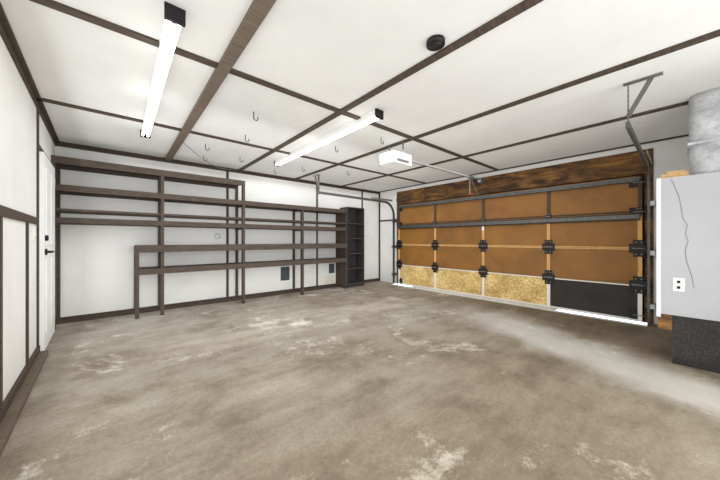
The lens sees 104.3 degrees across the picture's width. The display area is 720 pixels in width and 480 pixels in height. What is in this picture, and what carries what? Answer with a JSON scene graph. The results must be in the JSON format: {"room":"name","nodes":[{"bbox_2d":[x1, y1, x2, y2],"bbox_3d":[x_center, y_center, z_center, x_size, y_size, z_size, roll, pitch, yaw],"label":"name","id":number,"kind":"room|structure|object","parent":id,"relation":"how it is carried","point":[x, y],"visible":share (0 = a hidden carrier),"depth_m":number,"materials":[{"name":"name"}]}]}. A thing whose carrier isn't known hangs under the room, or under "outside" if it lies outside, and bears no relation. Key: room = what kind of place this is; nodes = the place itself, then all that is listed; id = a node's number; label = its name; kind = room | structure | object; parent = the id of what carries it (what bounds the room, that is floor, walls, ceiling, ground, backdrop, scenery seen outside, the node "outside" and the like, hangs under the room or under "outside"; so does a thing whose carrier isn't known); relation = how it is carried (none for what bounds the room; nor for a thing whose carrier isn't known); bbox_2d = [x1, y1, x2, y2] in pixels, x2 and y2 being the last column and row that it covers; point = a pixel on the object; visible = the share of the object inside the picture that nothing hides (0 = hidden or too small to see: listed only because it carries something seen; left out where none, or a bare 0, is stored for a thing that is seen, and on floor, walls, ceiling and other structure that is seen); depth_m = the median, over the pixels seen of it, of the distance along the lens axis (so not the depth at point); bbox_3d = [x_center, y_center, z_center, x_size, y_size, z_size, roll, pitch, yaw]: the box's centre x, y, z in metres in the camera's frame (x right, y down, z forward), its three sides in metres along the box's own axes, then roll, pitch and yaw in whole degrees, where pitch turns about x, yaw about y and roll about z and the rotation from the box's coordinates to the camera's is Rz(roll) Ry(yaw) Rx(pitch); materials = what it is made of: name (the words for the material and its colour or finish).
{"room":"residential garage","nodes":[
{"label":"residential garage","id":0,"kind":"room"},
{"bbox_2d":[0,35,54,400],"bbox_3d":[-1.964,-0.100,1.365,0.120,2.440,6.370,0,0,-43],"label":"wall","id":1,"kind":"structure","parent":0,"point":[17,107],"depth_m":2.05,"materials":[{"name":"white paint"}]},
{"bbox_2d":[0,2,59,457],"bbox_3d":[-1.932,-0.100,1.474,0.293,2.440,6.248,0,0,-41],"label":"trim","id":2,"kind":"structure","parent":1,"relation":"attached to","point":[13,404],"depth_m":2.08,"materials":[{"name":"wood"}]},
{"bbox_2d":[33,227,35,239],"bbox_3d":[-2.976,-0.060,2.560,0.016,0.120,0.080,0,0,-41],"label":"wall switch plate","id":3,"kind":"object","parent":1,"relation":"attached to","point":[34,232],"depth_m":2.55,"materials":[{"name":"white plastic"}]},
{"bbox_2d":[39,151,55,350],"bbox_3d":[-3.410,0.119,3.092,0.091,1.978,0.872,0,0,-43],"label":"entry door","id":4,"kind":"structure","parent":1,"relation":"in","point":[47,180],"depth_m":2.84,"materials":[{"name":"white metal"}]},
{"bbox_2d":[55,146,378,316],"bbox_3d":[-1.817,-0.100,5.771,6.310,2.440,0.120,0,0,-41],"label":"wall","id":5,"kind":"structure","parent":0,"point":[97,261],"depth_m":4.66,"materials":[{"name":"white paint"}]},
{"bbox_2d":[214,233,220,238],"bbox_3d":[-2.560,-0.070,5.031,0.110,0.110,0.034,0,0,-41],"label":"vent cap","id":6,"kind":"object","parent":5,"relation":"attached to","point":[217,235],"visible":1,"depth_m":5.01,"materials":[{"name":"white plastic"}]},
{"bbox_2d":[56,143,396,319],"bbox_3d":[-1.563,-0.093,5.475,6.070,2.426,0.660,0,0,-41],"label":"trim","id":7,"kind":"structure","parent":0,"point":[57,144],"depth_m":5.14,"materials":[{"name":"wood"}]},
{"bbox_2d":[281,263,333,283],"bbox_3d":[-1.133,0.800,6.278,1.370,0.480,0.003,0,0,-41],"label":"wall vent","id":8,"kind":"object","parent":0,"point":[285,271],"depth_m":5.96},
{"bbox_2d":[0,281,719,479],"bbox_3d":[0.487,1.162,3.551,6.910,0.116,6.490,0,0,-41],"label":"floor","id":9,"kind":"structure","parent":0,"point":[376,380],"depth_m":2.00,"materials":[{"name":"concrete"}]},
{"bbox_2d":[51,155,346,329],"bbox_3d":[-2.178,0.037,5.087,4.629,2.165,0.444,0,0,-41],"label":"shelving unit","id":10,"kind":"object","parent":9,"relation":"on","point":[58,162],"visible":0.88,"depth_m":4.46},
{"bbox_2d":[340,207,363,287],"bbox_3d":[-0.191,0.170,6.846,0.520,1.900,0.310,0,0,-41],"label":"bookcase","id":11,"kind":"object","parent":9,"relation":"on","point":[355,216],"visible":0.84,"depth_m":6.98,"materials":[{"name":"black wood"}]},
{"bbox_2d":[391,284,647,326],"bbox_3d":[2.305,1.113,5.360,0.180,0.015,4.480,0,0,-41],"label":"threshold strip","id":12,"kind":"object","parent":9,"relation":"on","point":[414,287],"visible":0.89,"depth_m":4.88,"materials":[{"name":"white metal"}]},
{"bbox_2d":[657,172,719,373],"bbox_3d":[3.425,0.275,2.567,0.958,1.690,0.926,0,0,-41],"label":"wall jog","id":13,"kind":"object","parent":9,"relation":"on","point":[692,314],"visible":1,"depth_m":2.46,"materials":[{"name":"paint"}]},
{"bbox_2d":[661,170,688,177],"bbox_3d":[2.888,-0.601,2.570,0.075,0.059,0.170,0,0,-41],"label":"block","id":14,"kind":"object","parent":13,"relation":"on","point":[679,172],"visible":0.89,"depth_m":2.55,"materials":[{"name":"beige wood"}]},
{"bbox_2d":[671,179,693,286],"bbox_3d":[2.868,-0.066,2.491,0.002,0.969,0.137,0,0,-41],"label":"electrical cable","id":15,"kind":"object","parent":13,"relation":"attached to","point":[671,179],"visible":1,"depth_m":2.48,"materials":[{"name":"grey plastic"}]},
{"bbox_2d":[687,87,719,174],"bbox_3d":[3.278,-0.945,2.523,0.426,0.748,0.426,0,0,-41],"label":"flue","id":16,"kind":"object","parent":13,"relation":"on","point":[703,148],"visible":0.9,"depth_m":2.48,"materials":[{"name":"silver metal"}]},
{"bbox_2d":[0,0,719,191],"bbox_3d":[0.259,-1.370,3.356,6.310,0.100,6.490,0,0,-41],"label":"ceiling","id":17,"kind":"structure","parent":0,"point":[334,53],"depth_m":2.25,"materials":[{"name":"white paint"}]},
{"bbox_2d":[140,1,185,138],"bbox_3d":[-1.815,-1.276,2.478,0.100,0.085,2.376,0,0,-41],"label":"fluorescent light fixture","id":18,"kind":"object","parent":17,"relation":"attached to","point":[174,18],"visible":1,"depth_m":1.94,"materials":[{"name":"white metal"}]},
{"bbox_2d":[183,142,241,169],"bbox_3d":[-2.259,-1.235,4.421,1.105,0.167,0.956,0,0,-41],"label":"wire","id":19,"kind":"object","parent":17,"relation":"hanging from","point":[183,142],"depth_m":4.22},
{"bbox_2d":[203,112,383,174],"bbox_3d":[-0.853,-1.277,4.246,2.452,0.084,2.459,0,0,-41],"label":"hooks","id":20,"kind":"object","parent":17,"relation":"hanging from","point":[253,112],"depth_m":3.89,"materials":[{"name":"grey metal"}]},
{"bbox_2d":[274,108,383,166],"bbox_3d":[-0.595,-1.276,3.758,0.100,0.085,2.446,0,0,-41],"label":"fluorescent light fixture","id":21,"kind":"object","parent":17,"relation":"attached to","point":[376,114],"visible":1,"depth_m":3.38,"materials":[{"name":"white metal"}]},
{"bbox_2d":[29,0,719,191],"bbox_3d":[0.259,-1.302,3.356,6.070,0.035,6.250,0,0,-41],"label":"batten","id":22,"kind":"object","parent":17,"relation":"attached to","point":[258,10],"depth_m":2.45,"materials":[{"name":"brown wood"}]},
{"bbox_2d":[380,139,484,202],"bbox_3d":[1.375,-1.019,4.559,2.730,0.600,0.320,0,0,-41],"label":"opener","id":23,"kind":"object","parent":17,"relation":"attached to","point":[394,159],"visible":1,"depth_m":3.76,"materials":[{"name":"white plastic"}]},
{"bbox_2d":[426,34,444,50],"bbox_3d":[0.501,-1.300,1.856,0.120,0.039,0.120,0,0,-41],"label":"ceiling detector","id":24,"kind":"object","parent":17,"relation":"attached to","point":[436,42],"depth_m":1.83,"materials":[{"name":"black plastic"}]},
{"bbox_2d":[313,71,662,324],"bbox_3d":[1.511,-0.110,4.689,2.407,2.431,4.910,0,0,-41],"label":"track rail","id":25,"kind":"object","parent":17,"relation":"attached to","point":[649,78],"visible":1,"depth_m":3.66,"materials":[{"name":"metal"}]},
{"bbox_2d":[396,148,652,323],"bbox_3d":[2.474,-0.055,5.505,0.150,2.350,4.560,0,0,-41],"label":"door frame","id":26,"kind":"structure","parent":0,"point":[628,164],"depth_m":4.53,"materials":[{"name":"brown wood"}]},
{"bbox_2d":[380,136,689,323],"bbox_3d":[2.606,-0.100,5.374,0.120,2.440,6.250,0,0,-41],"label":"wall","id":27,"kind":"structure","parent":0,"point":[668,155],"depth_m":4.23,"materials":[{"name":"white paint"}]},
{"bbox_2d":[396,175,646,321],"bbox_3d":[2.388,0.121,5.431,0.097,1.994,4.466,0,0,-41],"label":"garage door","id":28,"kind":"structure","parent":27,"relation":"in","point":[604,277],"depth_m":4.70,"materials":[{"name":"brown wood"}]},
{"label":"outside","id":29,"kind":"structure","parent":0,"visible":0},
{"bbox_2d":[407,175,643,319],"bbox_3d":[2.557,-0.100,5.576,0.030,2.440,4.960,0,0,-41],"label":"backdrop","id":30,"kind":"structure","parent":29,"point":[642,175],"depth_m":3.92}
]}

